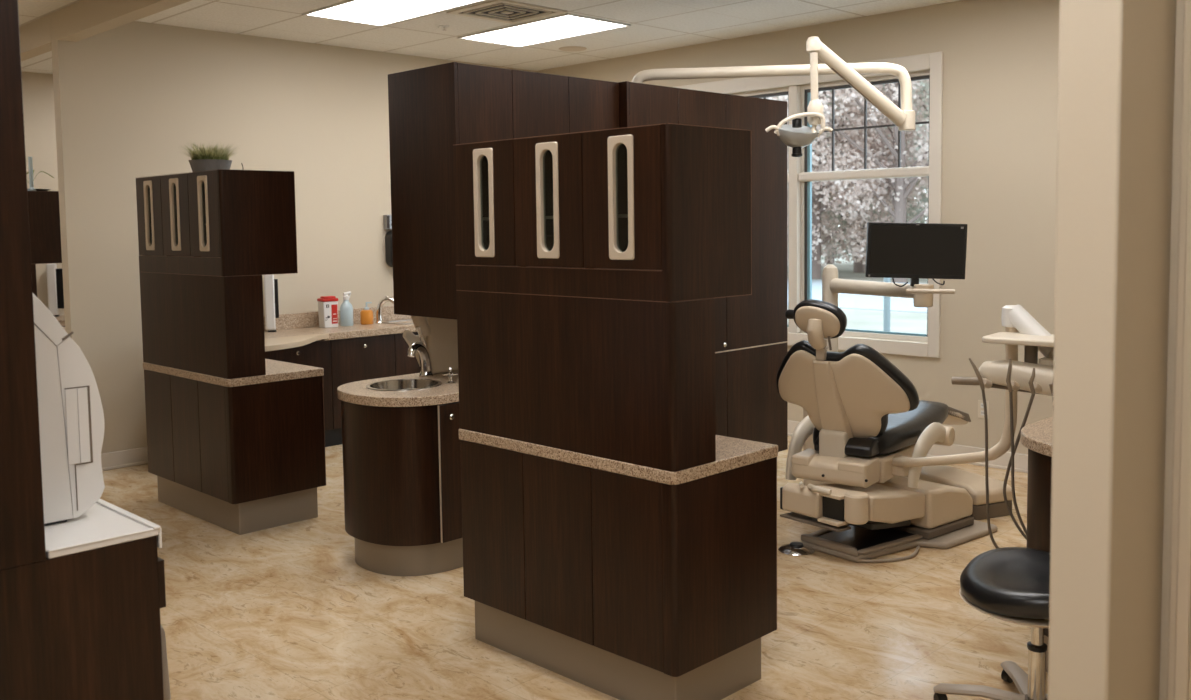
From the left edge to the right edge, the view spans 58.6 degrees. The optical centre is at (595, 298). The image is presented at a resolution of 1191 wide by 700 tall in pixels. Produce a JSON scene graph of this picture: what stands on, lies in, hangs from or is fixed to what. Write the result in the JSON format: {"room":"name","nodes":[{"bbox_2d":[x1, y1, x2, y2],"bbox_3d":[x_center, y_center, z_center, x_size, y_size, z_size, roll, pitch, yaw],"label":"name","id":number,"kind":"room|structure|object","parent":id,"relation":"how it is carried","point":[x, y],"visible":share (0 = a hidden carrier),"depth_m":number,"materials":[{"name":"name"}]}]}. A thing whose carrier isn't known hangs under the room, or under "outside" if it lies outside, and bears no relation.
{"room":"dental clinic","nodes":[
{"label":"dental clinic","id":0,"kind":"room"},
{"bbox_2d":[21,71,64,314],"bbox_3d":[-5.709,-0.441,8.776,0.110,3.000,9.600,3,6,45],"label":"wall","id":1,"kind":"structure","parent":0,"point":[37,88],"depth_m":9.43,"materials":[{"name":"beige paint"}]},
{"bbox_2d":[188,159,231,172],"bbox_3d":[-2.076,-0.710,5.722,0.224,0.068,0.224,3,6,45],"label":"plant pot","id":2,"kind":"object","parent":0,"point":[202,165],"depth_m":5.63,"materials":[{"name":"grey ceramic"}]},
{"bbox_2d":[50,11,536,453],"bbox_3d":[-1.957,-0.466,8.419,0.110,3.000,4.270,3,6,45],"label":"wall","id":3,"kind":"structure","parent":0,"point":[129,96],"depth_m":7.42,"materials":[{"name":"beige paint"}]},
{"bbox_2d":[101,447,147,470],"bbox_3d":[-1.944,0.980,8.421,0.022,0.115,4.120,3,6,45],"label":"baseboard","id":4,"kind":"structure","parent":3,"relation":"attached to","point":[137,456],"depth_m":7.17,"materials":[{"name":"beige wood"}]},
{"bbox_2d":[264,306,410,330],"bbox_3d":[-2.039,0.149,8.277,0.021,0.114,2.600,3,6,45],"label":"backsplash","id":5,"kind":"structure","parent":3,"relation":"attached to","point":[306,319],"depth_m":8.12,"materials":[{"name":"stone"}]},
{"bbox_2d":[383,215,392,266],"bbox_3d":[-1.634,-0.466,8.602,0.090,0.425,0.136,3,6,45],"label":"soap dispenser","id":6,"kind":"object","parent":3,"relation":"attached to","point":[387,219],"visible":0.37,"depth_m":8.56,"materials":[{"name":"black plastic"}]},
{"bbox_2d":[18,0,960,73],"bbox_3d":[-1.232,-1.733,4.199,13.000,0.100,9.600,3,6,45],"label":"ceiling","id":7,"kind":"structure","parent":0,"point":[656,25],"depth_m":7.38,"materials":[{"name":"tile"}]},
{"bbox_2d":[302,0,485,25],"bbox_3d":[-1.280,-1.851,6.728,1.190,0.015,0.610,3,6,45],"label":"recessed light","id":8,"kind":"object","parent":7,"relation":"in","point":[370,12],"visible":1,"depth_m":6.83,"materials":[{"name":"beige plastic"}]},
{"bbox_2d":[311,0,412,18],"bbox_3d":[-1.383,-1.846,6.625,1.150,0.008,0.279,3,6,45],"label":"diffuser","id":9,"kind":"object","parent":8,"relation":"attached to","point":[348,9],"depth_m":6.77,"materials":[{"name":"white plastic"}]},
{"bbox_2d":[351,0,475,23],"bbox_3d":[-1.177,-1.863,6.831,1.150,0.008,0.279,3,6,45],"label":"diffuser","id":10,"kind":"object","parent":8,"relation":"attached to","point":[411,9],"depth_m":6.86,"materials":[{"name":"white plastic"}]},
{"bbox_2d":[439,25,448,30],"bbox_3d":[-1.062,-1.898,7.441,0.072,0.029,0.072,3,6,45],"label":"sprinkler","id":11,"kind":"object","parent":7,"relation":"attached to","point":[442,26],"visible":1,"depth_m":7.43,"materials":[{"name":"white metal"}]},
{"bbox_2d":[446,0,566,23],"bbox_3d":[-0.581,-1.879,6.962,0.540,0.011,0.580,3,6,45],"label":"ceiling vent","id":12,"kind":"object","parent":7,"relation":"in","point":[505,11],"visible":1,"depth_m":6.94,"materials":[{"name":"beige plastic"}]},
{"bbox_2d":[458,13,630,46],"bbox_3d":[-0.388,-1.930,7.671,1.190,0.015,0.610,3,6,45],"label":"recessed light","id":13,"kind":"object","parent":7,"relation":"in","point":[568,25],"visible":1,"depth_m":7.63,"materials":[{"name":"beige plastic"}]},
{"bbox_2d":[465,16,591,40],"bbox_3d":[-0.491,-1.924,7.568,1.150,0.008,0.279,3,6,45],"label":"diffuser","id":14,"kind":"object","parent":13,"relation":"attached to","point":[553,23],"depth_m":7.54,"materials":[{"name":"white plastic"}]},
{"bbox_2d":[496,21,622,45],"bbox_3d":[-0.285,-1.942,7.774,1.150,0.008,0.279,3,6,45],"label":"diffuser","id":15,"kind":"object","parent":13,"relation":"attached to","point":[587,27],"depth_m":7.74,"materials":[{"name":"white plastic"}]},
{"bbox_2d":[559,46,586,51],"bbox_3d":[-0.181,-1.991,8.465,0.224,0.010,0.224,3,6,45],"label":"ceiling speaker","id":16,"kind":"object","parent":7,"relation":"attached to","point":[568,48],"visible":1,"depth_m":8.42,"materials":[{"name":"beige"}]},
{"bbox_2d":[100,436,1047,699],"bbox_3d":[-1.191,1.359,4.417,13.000,0.100,9.600,3,6,45],"label":"floor","id":17,"kind":"structure","parent":0,"point":[288,611],"depth_m":4.26,"materials":[{"name":"tile"}]},
{"bbox_2d":[0,536,165,699],"bbox_3d":[-1.732,1.025,2.745,0.850,0.815,0.915,3,6,45],"label":"base cabinet","id":18,"kind":"object","parent":17,"relation":"on","point":[85,625],"visible":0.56,"depth_m":2.61,"materials":[{"name":"brown wood"}]},
{"bbox_2d":[0,0,45,569],"bbox_3d":[-1.847,-0.136,2.560,0.854,1.530,0.628,3,6,45],"label":"cabinet","id":19,"kind":"object","parent":18,"relation":"on","point":[22,530],"visible":1,"depth_m":2.47,"materials":[{"name":"brown wood"}]},
{"bbox_2d":[44,498,161,558],"bbox_3d":[-1.514,0.606,2.938,0.854,0.060,0.273,3,6,45],"label":"countertop","id":20,"kind":"structure","parent":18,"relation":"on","point":[104,524],"depth_m":2.72,"materials":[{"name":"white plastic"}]},
{"bbox_2d":[33,294,104,525],"bbox_3d":[-1.518,0.242,2.882,0.350,0.686,0.223,3,6,45],"label":"machine","id":21,"kind":"object","parent":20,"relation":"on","point":[71,416],"visible":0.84,"depth_m":2.78,"materials":[{"name":"white plastic"}]},
{"bbox_2d":[161,625,170,699],"bbox_3d":[-1.393,1.201,3.253,0.175,0.385,0.175,3,6,45],"label":"waste bin","id":22,"kind":"object","parent":17,"relation":"on","point":[166,684],"visible":0.1,"depth_m":3.25,"materials":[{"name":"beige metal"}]},
{"bbox_2d":[144,369,325,534],"bbox_3d":[-2.059,0.812,6.024,1.071,0.790,0.541,3,6,45],"label":"base cabinet","id":23,"kind":"object","parent":17,"relation":"on","point":[245,459],"visible":0.98,"depth_m":5.70,"materials":[{"name":"brown wood"}]},
{"bbox_2d":[143,359,323,386],"bbox_3d":[-2.064,0.396,5.996,1.078,0.042,0.551,3,6,45],"label":"countertop","id":24,"kind":"structure","parent":23,"relation":"on","point":[275,370],"depth_m":5.72,"materials":[{"name":"stone"}]},
{"bbox_2d":[136,169,297,378],"bbox_3d":[-2.119,-0.154,5.910,1.070,1.069,0.422,3,6,45],"label":"upper cabinet","id":25,"kind":"object","parent":24,"relation":"on","point":[207,240],"visible":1,"depth_m":5.58,"materials":[{"name":"brown wood"}]},
{"bbox_2d":[177,141,241,172],"bbox_3d":[-2.086,-0.764,5.726,0.381,0.174,0.356,3,6,45],"label":"potted grass","id":26,"kind":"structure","parent":25,"relation":"on","point":[212,160],"depth_m":5.65,"materials":[{"name":"green plant"}]},
{"bbox_2d":[265,332,419,446],"bbox_3d":[-1.849,0.662,8.116,0.557,0.790,2.580,3,6,45],"label":"base cabinet","id":27,"kind":"object","parent":17,"relation":"on","point":[343,361],"visible":0.31,"depth_m":7.78,"materials":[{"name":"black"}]},
{"bbox_2d":[264,318,416,340],"bbox_3d":[-1.848,0.242,8.093,0.559,0.050,2.600,3,6,45],"label":"countertop","id":28,"kind":"structure","parent":27,"relation":"on","point":[357,330],"depth_m":7.89,"materials":[{"name":"stone"}]},
{"bbox_2d":[264,274,278,331],"bbox_3d":[-2.383,0.023,7.799,0.098,0.440,0.095,-2,4,-17],"label":"computer tower","id":29,"kind":"object","parent":28,"relation":"on","point":[270,284],"visible":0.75,"depth_m":7.75,"materials":[{"name":"white plastic"}]},
{"bbox_2d":[265,333,328,350],"bbox_3d":[-2.097,0.301,7.192,0.439,0.036,0.868,3,6,45],"label":"desk","id":30,"kind":"object","parent":28,"relation":"attached to","point":[279,343],"visible":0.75,"depth_m":7.17,"materials":[{"name":"beige laminate"}]},
{"bbox_2d":[317,296,337,327],"bbox_3d":[-2.037,0.101,8.079,0.126,0.238,0.110,-4,5,-39],"label":"sharps container","id":31,"kind":"object","parent":28,"relation":"on","point":[327,305],"visible":1,"depth_m":8.04,"materials":[{"name":"white plastic"}]},
{"bbox_2d":[340,291,352,325],"bbox_3d":[-1.925,0.077,8.191,0.100,0.266,0.100,3,6,45],"label":"spray bottle","id":32,"kind":"object","parent":28,"relation":"on","point":[346,309],"visible":1,"depth_m":8.16,"materials":[{"name":"blue plastic"}]},
{"bbox_2d":[360,302,372,324],"bbox_3d":[-1.793,0.113,8.311,0.100,0.174,0.100,3,6,45],"label":"soap bottle","id":33,"kind":"object","parent":28,"relation":"on","point":[366,315],"visible":1,"depth_m":8.28,"materials":[{"name":"orange plastic"}]},
{"bbox_2d":[375,296,393,323],"bbox_3d":[-1.641,0.085,8.361,0.201,0.220,0.064,0,4,5],"label":"faucet","id":34,"kind":"object","parent":28,"relation":"on","point":[385,299],"visible":0.81,"depth_m":8.35,"materials":[{"name":"silver metal"}]},
{"bbox_2d":[383,319,413,324],"bbox_3d":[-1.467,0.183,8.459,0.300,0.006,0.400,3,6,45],"label":"sink","id":35,"kind":"object","parent":28,"relation":"in","point":[388,322],"visible":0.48,"depth_m":8.36,"materials":[{"name":"silver metal"}]},
{"bbox_2d":[341,400,462,575],"bbox_3d":[-0.564,0.833,5.403,0.696,0.795,1.470,3,6,45],"label":"base cabinet","id":36,"kind":"object","parent":17,"relation":"on","point":[402,465],"visible":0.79,"depth_m":4.83,"materials":[{"name":"brown wood"}]},
{"bbox_2d":[337,370,458,406],"bbox_3d":[-0.589,0.414,5.379,0.682,0.042,1.490,3,6,45],"label":"countertop","id":37,"kind":"structure","parent":36,"relation":"on","point":[356,392],"depth_m":4.86,"materials":[{"name":"stone"}]},
{"bbox_2d":[366,379,441,390],"bbox_3d":[-0.921,0.488,5.115,0.352,0.152,0.370,3,6,45],"label":"sink basin","id":38,"kind":"object","parent":37,"relation":"in","point":[398,384],"visible":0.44,"depth_m":5.24,"materials":[{"name":"grey metal"}]},
{"bbox_2d":[403,316,430,364],"bbox_3d":[-0.888,0.226,5.382,0.129,0.332,0.138,3,6,45],"label":"dispenser","id":39,"kind":"object","parent":37,"relation":"on","point":[409,337],"visible":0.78,"depth_m":5.34,"materials":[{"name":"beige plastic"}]},
{"bbox_2d":[407,326,433,376],"bbox_3d":[-0.884,0.266,5.325,0.078,0.268,0.219,0,4,17],"label":"faucet","id":40,"kind":"object","parent":37,"relation":"on","point":[420,347],"visible":1,"depth_m":5.35,"materials":[{"name":"silver metal"}]},
{"bbox_2d":[426,317,457,373],"bbox_3d":[-0.565,0.204,5.772,0.055,0.322,0.865,3,6,45],"label":"panel","id":41,"kind":"object","parent":37,"relation":"on","point":[442,343],"visible":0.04,"depth_m":5.51,"materials":[{"name":"beige paint"}]},
{"bbox_2d":[443,367,457,383],"bbox_3d":[-0.703,0.372,5.135,0.054,0.078,0.063,1,4,22],"label":"handle","id":42,"kind":"object","parent":37,"relation":"on","point":[449,374],"visible":1,"depth_m":5.13,"materials":[{"name":"silver metal"}]},
{"bbox_2d":[460,440,776,699],"bbox_3d":[0.060,0.935,3.869,1.071,0.790,0.541,3,6,45],"label":"base cabinet","id":43,"kind":"object","parent":17,"relation":"on","point":[618,586],"visible":1,"depth_m":3.57,"materials":[{"name":"brown wood"}]},
{"bbox_2d":[459,429,777,484],"bbox_3d":[0.055,0.520,3.841,1.078,0.042,0.551,3,6,45],"label":"countertop","id":44,"kind":"structure","parent":43,"relation":"on","point":[731,453],"depth_m":3.56,"materials":[{"name":"stone"}]},
{"bbox_2d":[454,123,751,471],"bbox_3d":[0.001,-0.030,3.755,1.070,1.069,0.422,3,6,45],"label":"upper cabinet","id":45,"kind":"object","parent":44,"relation":"on","point":[601,342],"visible":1,"depth_m":3.47,"materials":[{"name":"brown wood"}]},
{"bbox_2d":[546,235,553,250],"bbox_3d":[-0.029,-0.172,3.766,0.180,0.110,0.240,3,6,45],"label":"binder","id":46,"kind":"object","parent":45,"relation":"in","point":[549,238],"visible":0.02,"depth_m":3.72,"materials":[{"name":"grey plastic"}]},
{"bbox_2d":[483,214,627,219],"bbox_3d":[0.001,-0.290,3.758,1.007,0.010,0.345,3,6,45],"label":"shelf","id":47,"kind":"object","parent":45,"relation":"attached to","point":[485,216],"depth_m":3.67,"materials":[{"name":"beige wood"}]},
{"bbox_2d":[618,81,787,451],"bbox_3d":[0.478,-0.026,6.373,0.669,2.345,1.458,3,6,45],"label":"tall cabinet","id":48,"kind":"object","parent":17,"relation":"on","point":[751,331],"visible":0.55,"depth_m":6.42,"materials":[{"name":"brown wood"}]},
{"bbox_2d":[388,62,618,319],"bbox_3d":[-0.441,-0.532,5.440,0.530,1.180,1.088,3,6,45],"label":"upper cabinet","id":49,"kind":"object","parent":48,"relation":"attached to","point":[435,109],"visible":0.51,"depth_m":5.07,"materials":[{"name":"brown wood"}]},
{"bbox_2d":[632,36,914,156],"bbox_3d":[0.981,-1.060,5.719,1.597,0.620,0.640,-1,4,3],"label":"lamp","id":50,"kind":"object","parent":48,"relation":"attached to","point":[796,136],"visible":0.96,"depth_m":5.85,"materials":[{"name":"beige plastic"}]},
{"bbox_2d":[778,542,919,562],"bbox_3d":[1.223,1.209,5.085,0.682,0.041,0.246,0,4,8],"label":"foot pedal","id":51,"kind":"object","parent":17,"relation":"on","point":[798,549],"visible":1,"depth_m":5.10,"materials":[{"name":"silver metal"}]},
{"bbox_2d":[803,265,954,485],"bbox_3d":[1.508,0.504,5.710,0.252,1.352,1.073,-3,4,-26],"label":"support","id":52,"kind":"object","parent":17,"relation":"on","point":[922,294],"visible":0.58,"depth_m":5.74,"materials":[{"name":"beige plastic"}]},
{"bbox_2d":[865,222,967,286],"bbox_3d":[1.617,-0.224,5.349,0.501,0.329,0.038,-1,4,3],"label":"monitor","id":53,"kind":"object","parent":52,"relation":"attached to","point":[914,251],"visible":1,"depth_m":5.33,"materials":[{"name":"black plastic"}]},
{"bbox_2d":[776,299,997,561],"bbox_3d":[1.607,0.575,5.587,0.942,1.225,1.679,2,5,37],"label":"dental chair","id":54,"kind":"object","parent":17,"relation":"on","point":[864,413],"visible":1,"depth_m":5.16,"materials":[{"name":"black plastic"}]},
{"bbox_2d":[793,299,846,338],"bbox_3d":[1.081,0.098,5.105,0.263,0.191,0.130,2,5,37],"label":"cushion","id":55,"kind":"object","parent":54,"relation":"on","point":[827,320],"depth_m":5.04,"materials":[{"name":"black plastic"}]},
{"bbox_2d":[776,340,918,434],"bbox_3d":[1.208,0.462,5.219,0.737,0.519,0.304,2,5,37],"label":"cushion","id":56,"kind":"object","parent":54,"relation":"on","point":[858,387],"depth_m":5.12,"materials":[{"name":"black plastic"}]},
{"bbox_2d":[813,400,948,455],"bbox_3d":[1.507,0.669,5.629,0.490,0.170,0.875,2,5,37],"label":"seat cushion","id":57,"kind":"object","parent":54,"relation":"on","point":[898,435],"depth_m":5.38,"materials":[{"name":"black leather"}]},
{"bbox_2d":[892,305,1053,548],"bbox_3d":[1.726,0.562,4.690,0.457,1.069,1.235,-4,5,-37],"label":"dental delivery unit","id":58,"kind":"object","parent":54,"relation":"attached to","point":[1012,375],"visible":0.63,"depth_m":4.48,"materials":[{"name":"beige plastic"}]},
{"bbox_2d":[982,332,1053,346],"bbox_3d":[1.902,0.175,4.450,0.490,0.025,0.280,3,5,39],"label":"tray","id":59,"kind":"object","parent":58,"relation":"on","point":[1029,339],"depth_m":4.45,"materials":[{"name":"beige plastic"}]},
{"bbox_2d":[905,465,1012,519],"bbox_3d":[1.999,1.069,6.020,0.270,0.170,0.740,-2,4,-23],"label":"junction box","id":60,"kind":"object","parent":17,"relation":"on","point":[973,483],"visible":0.52,"depth_m":5.72,"materials":[{"name":"beige plastic"}]},
{"bbox_2d":[933,547,1049,699],"bbox_3d":[1.404,1.100,3.391,0.602,0.491,0.574,0,4,5],"label":"stool","id":61,"kind":"object","parent":17,"relation":"on","point":[1009,584],"visible":0.74,"depth_m":3.36,"materials":[{"name":"black leather"}]},
{"bbox_2d":[1027,449,1051,672],"bbox_3d":[2.208,0.890,4.098,0.630,0.790,1.601,3,6,45],"label":"base cabinet","id":62,"kind":"object","parent":17,"relation":"on","point":[1039,465],"visible":0.08,"depth_m":3.71,"materials":[{"name":"brown wood"}]},
{"bbox_2d":[1021,416,1052,456],"bbox_3d":[2.194,0.476,4.060,0.680,0.042,1.626,3,6,45],"label":"countertop","id":63,"kind":"structure","parent":62,"relation":"on","point":[1037,436],"depth_m":3.75,"materials":[{"name":"stone"}]},
{"bbox_3d":[-4.215,0.571,9.847,0.560,0.790,2.500,3,6,45],"label":"base cabinet","id":64,"kind":"object","parent":17,"relation":"on","visible":0},
{"bbox_2d":[55,315,64,325],"bbox_3d":[-4.212,0.152,9.816,0.585,0.050,2.530,3,6,45],"label":"countertop","id":65,"kind":"structure","parent":64,"relation":"on","point":[61,319],"depth_m":9.13,"materials":[{"name":"stone"}]},
{"bbox_2d":[46,264,63,316],"bbox_3d":[-4.812,-0.077,9.463,0.128,0.470,0.095,-2,4,-17],"label":"computer tower","id":66,"kind":"object","parent":65,"relation":"on","point":[54,274],"visible":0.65,"depth_m":9.42,"materials":[{"name":"white plastic"}]},
{"bbox_3d":[-4.501,0.676,8.408,1.071,0.790,0.541,3,6,45],"label":"base cabinet","id":67,"kind":"object","parent":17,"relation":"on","visible":0},
{"bbox_3d":[-4.506,0.261,8.380,1.078,0.041,0.551,3,6,45],"label":"countertop","id":68,"kind":"structure","parent":67,"relation":"on","visible":0},
{"bbox_2d":[27,191,61,296],"bbox_3d":[-4.560,-0.289,8.294,1.070,1.069,0.422,3,6,45],"label":"upper cabinet","id":69,"kind":"object","parent":68,"relation":"on","point":[43,206],"visible":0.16,"depth_m":7.96,"materials":[{"name":"brown wood"}]},
{"bbox_3d":[-4.302,-0.823,8.090,0.260,0.020,0.260,3,6,45],"label":"plate","id":70,"kind":"object","parent":69,"relation":"on","visible":0},
{"bbox_2d":[27,157,53,190],"bbox_3d":[-4.268,-0.939,8.023,0.301,0.260,0.124,0,4,8],"label":"vase","id":71,"kind":"object","parent":70,"relation":"on","point":[30,163],"visible":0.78,"depth_m":7.98,"materials":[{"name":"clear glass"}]},
{"bbox_2d":[537,0,1059,454],"bbox_3d":[1.962,-0.447,7.409,12.690,3.000,0.172,3,6,45],"label":"wall","id":72,"kind":"structure","parent":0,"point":[1001,57],"depth_m":6.86,"materials":[{"name":"beige paint"}]},
{"bbox_2d":[731,87,788,331],"bbox_3d":[1.089,-0.674,8.229,1.040,1.813,0.087,3,6,45],"label":"window","id":73,"kind":"structure","parent":72,"relation":"attached to","point":[763,94],"depth_m":7.92,"materials":[{"name":"beige"}]},
{"bbox_2d":[798,70,929,341],"bbox_3d":[1.882,-0.630,7.442,1.045,1.813,0.087,3,6,45],"label":"window","id":74,"kind":"structure","parent":72,"relation":"attached to","point":[806,176],"depth_m":7.55,"materials":[{"name":"beige"}]},
{"bbox_2d":[788,420,1027,472],"bbox_3d":[1.801,0.989,7.584,6.470,0.115,0.022,3,6,45],"label":"baseboard","id":75,"kind":"structure","parent":72,"relation":"attached to","point":[1020,460],"depth_m":6.90,"materials":[{"name":"beige"}]},
{"bbox_2d":[978,400,988,418],"bbox_3d":[2.510,0.717,6.862,0.072,0.116,0.009,3,6,45],"label":"wall outlet","id":76,"kind":"object","parent":72,"relation":"attached to","point":[980,402],"visible":0.66,"depth_m":6.87,"materials":[{"name":"beige plastic"}]},
{"bbox_2d":[818,525,914,549],"bbox_3d":[1.344,1.177,5.270,0.495,0.015,0.329,-4,5,-39],"label":"chair base","id":77,"kind":"object","parent":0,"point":[899,538],"depth_m":5.19,"materials":[{"name":"black plastic"}]},
{"bbox_2d":[1048,0,1175,699],"bbox_3d":[2.503,-0.181,3.523,0.108,3.000,4.630,3,6,45],"label":"wall","id":78,"kind":"structure","parent":0,"point":[1116,76],"depth_m":1.91,"materials":[{"name":"beige paint"}]},
{"bbox_2d":[19,0,191,60],"bbox_3d":[-0.967,-1.609,4.394,12.689,0.179,0.116,3,6,45],"label":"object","id":79,"kind":"structure","parent":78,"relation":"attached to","point":[83,19],"depth_m":6.47,"materials":[{"name":"beige"}]},
{"bbox_2d":[1159,0,1184,699],"bbox_3d":[2.274,0.001,0.982,3.159,3.000,0.125,3,6,45],"label":"wall","id":80,"kind":"structure","parent":0,"point":[1179,41],"depth_m":2.06,"materials":[{"name":"beige paint"}]},
{"bbox_2d":[1167,0,1190,699],"bbox_3d":[1.163,-0.029,1.978,0.140,2.950,0.030,3,6,45],"label":"trim","id":81,"kind":"structure","parent":80,"relation":"attached to","point":[1179,640],"depth_m":2.03,"materials":[{"name":"beige paint"}]},
{"label":"outside","id":82,"kind":"structure","parent":0,"visible":0},
{"bbox_2d":[787,243,927,333],"bbox_3d":[23.600,-1.550,44.962,150.000,0.050,83.000,3,6,45],"label":"ground","id":83,"kind":"structure","parent":82,"point":[905,322],"depth_m":20.87,"materials":[{"name":"white snow"}]},
{"bbox_2d":[773,90,852,220],"bbox_3d":[4.579,-7.422,37.323,8.839,13.248,9.333,1,4,22],"label":"tree","id":84,"kind":"object","parent":83,"relation":"on","point":[831,90],"visible":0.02,"depth_m":35.16,"materials":[{"name":"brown plant"}]},
{"bbox_2d":[821,96,845,263],"bbox_3d":[10.130,-9.407,46.337,10.519,15.796,10.526,3,6,45],"label":"tree","id":85,"kind":"object","parent":83,"relation":"on","point":[833,260],"visible":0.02,"depth_m":46.98,"materials":[{"name":"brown plant"}]},
{"bbox_2d":[766,79,928,282],"bbox_3d":[9.178,-6.433,32.770,10.203,11.793,8.253,-1,4,3],"label":"tree","id":86,"kind":"object","parent":83,"relation":"on","point":[899,185],"visible":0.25,"depth_m":32.40,"materials":[{"name":"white plant"}]},
{"bbox_2d":[767,84,928,278],"bbox_3d":[6.978,-6.489,34.518,8.370,11.717,7.156,-2,4,-13],"label":"tree","id":87,"kind":"object","parent":83,"relation":"on","point":[818,225],"visible":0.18,"depth_m":34.39,"materials":[{"name":"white plant"}]},
{"bbox_2d":[787,89,917,258],"bbox_3d":[7.605,-8.070,42.729,11.997,13.701,10.652,-3,5,-30],"label":"tree","id":88,"kind":"object","parent":83,"relation":"on","point":[835,257],"visible":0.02,"depth_m":39.88,"materials":[{"name":"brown plant"}]},
{"bbox_2d":[821,80,925,255],"bbox_3d":[12.243,-8.556,43.833,10.328,14.393,12.447,3,6,45],"label":"tree","id":89,"kind":"object","parent":83,"relation":"on","point":[920,80],"visible":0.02,"depth_m":43.26,"materials":[{"name":"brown plant"}]},
{"bbox_2d":[821,89,928,272],"bbox_3d":[9.047,-7.073,39.331,7.937,12.153,9.833,0,4,17],"label":"tree","id":90,"kind":"object","parent":83,"relation":"on","point":[858,267],"visible":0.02,"depth_m":38.68,"materials":[{"name":"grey plant"}]},
{"bbox_2d":[826,79,928,227],"bbox_3d":[11.742,-6.672,35.969,9.467,11.754,8.421,-3,5,-27],"label":"tree","id":91,"kind":"object","parent":83,"relation":"on","point":[923,88],"visible":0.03,"depth_m":34.30,"materials":[{"name":"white plant"}]},
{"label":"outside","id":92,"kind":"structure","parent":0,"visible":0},
{"bbox_2d":[787,279,926,312],"bbox_3d":[2.265,0.204,23.589,150.000,0.019,21.500,3,6,45],"label":"road","id":93,"kind":"structure","parent":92,"point":[845,301],"depth_m":24.51,"materials":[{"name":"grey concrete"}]},
{"bbox_2d":[883,278,890,331],"bbox_3d":[3.484,0.264,12.680,0.080,1.360,0.080,3,6,45],"label":"marker post","id":94,"kind":"object","parent":93,"relation":"on","point":[886,306],"visible":0.2,"depth_m":12.64,"materials":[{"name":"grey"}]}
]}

